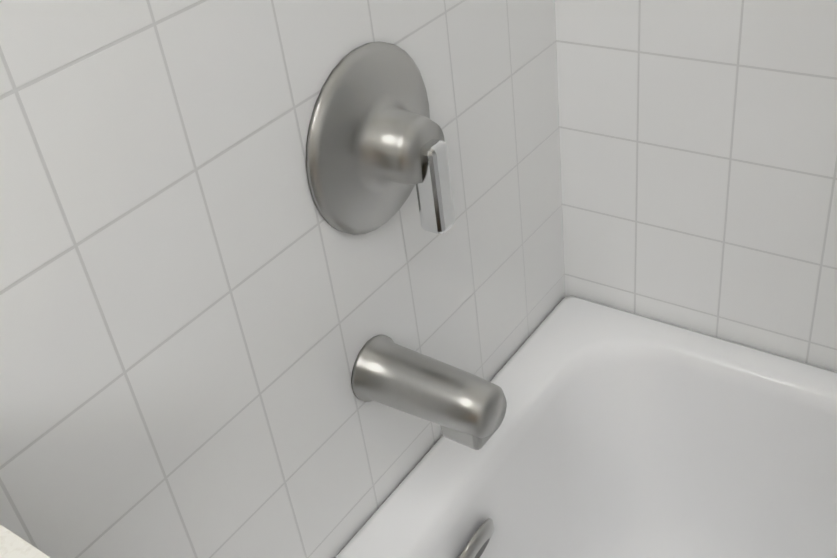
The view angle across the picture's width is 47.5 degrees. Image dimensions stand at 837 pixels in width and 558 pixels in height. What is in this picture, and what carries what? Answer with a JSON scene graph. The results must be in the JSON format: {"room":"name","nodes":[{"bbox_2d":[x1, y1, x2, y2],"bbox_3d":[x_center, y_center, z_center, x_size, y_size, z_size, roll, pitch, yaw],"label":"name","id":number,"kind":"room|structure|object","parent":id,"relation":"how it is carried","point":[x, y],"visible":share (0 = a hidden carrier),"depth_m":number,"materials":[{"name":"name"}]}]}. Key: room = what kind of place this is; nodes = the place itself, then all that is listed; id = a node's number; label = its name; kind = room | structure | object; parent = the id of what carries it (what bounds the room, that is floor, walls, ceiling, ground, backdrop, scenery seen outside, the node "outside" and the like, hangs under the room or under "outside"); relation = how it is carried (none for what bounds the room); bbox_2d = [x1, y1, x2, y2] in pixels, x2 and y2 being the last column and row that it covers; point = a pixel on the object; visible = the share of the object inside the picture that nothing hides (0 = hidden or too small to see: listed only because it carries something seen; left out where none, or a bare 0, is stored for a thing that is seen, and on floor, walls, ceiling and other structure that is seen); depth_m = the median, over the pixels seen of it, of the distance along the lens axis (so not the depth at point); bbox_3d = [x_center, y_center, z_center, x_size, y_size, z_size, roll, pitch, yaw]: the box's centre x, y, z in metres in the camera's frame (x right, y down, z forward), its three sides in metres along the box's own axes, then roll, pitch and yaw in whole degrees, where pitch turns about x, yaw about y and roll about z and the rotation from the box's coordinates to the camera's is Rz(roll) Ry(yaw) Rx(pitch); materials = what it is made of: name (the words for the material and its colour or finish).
{"room":"bathroom","nodes":[
{"label":"bathroom","id":0,"kind":"room"},
{"bbox_3d":[0.346,1.706,-0.363,3.070,0.100,3.940,17,42,32],"label":"floor","id":1,"kind":"structure","parent":0,"visible":0},
{"bbox_2d":[0,525,49,557],"bbox_3d":[-0.510,0.877,0.034,0.598,0.996,1.690,17,42,32],"label":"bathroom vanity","id":2,"kind":"object","parent":1,"relation":"on","point":[12,545],"depth_m":0.44,"materials":[{"name":"white stone"}]},
{"bbox_2d":[335,296,836,557],"bbox_3d":[0.600,0.555,0.780,1.445,0.408,0.735,17,42,32],"label":"bathtub","id":3,"kind":"object","parent":1,"relation":"on","point":[619,433],"visible":1,"depth_m":1.16,"materials":[{"name":"white ceramic"}]},
{"bbox_3d":[1.285,-0.330,0.119,2.830,2.440,0.120,17,42,32],"label":"wall","id":4,"kind":"structure","parent":0,"visible":0},
{"bbox_2d":[555,0,836,371],"bbox_3d":[0.721,-0.276,0.571,1.449,1.969,0.008,17,42,32],"label":"wall tile","id":5,"kind":"structure","parent":4,"relation":"attached to","point":[698,146],"depth_m":1.06,"materials":[{"name":"white tile"}]},
{"bbox_3d":[-0.969,0.272,-0.276,0.120,2.440,3.820,17,42,32],"label":"wall","id":6,"kind":"structure","parent":0,"visible":0},
{"bbox_2d":[0,0,565,557],"bbox_3d":[-0.100,-0.248,0.700,0.008,1.969,0.810,17,42,32],"label":"wall tile","id":7,"kind":"structure","parent":6,"relation":"attached to","point":[202,300],"depth_m":0.74,"materials":[{"name":"white tile"}]},
{"bbox_2d":[306,42,454,234],"bbox_3d":[-0.012,-0.113,0.820,0.076,0.170,0.170,17,42,32],"label":"shower valve","id":8,"kind":"object","parent":7,"relation":"attached to","point":[376,149],"visible":1,"depth_m":0.80,"materials":[{"name":"silver metal"}]},
{"bbox_2d":[351,335,506,449],"bbox_3d":[0.014,0.108,0.901,0.143,0.074,0.068,17,42,32],"label":"tub spout","id":9,"kind":"object","parent":7,"relation":"attached to","point":[462,407],"visible":1,"depth_m":0.88,"materials":[{"name":"silver metal"}]}
]}

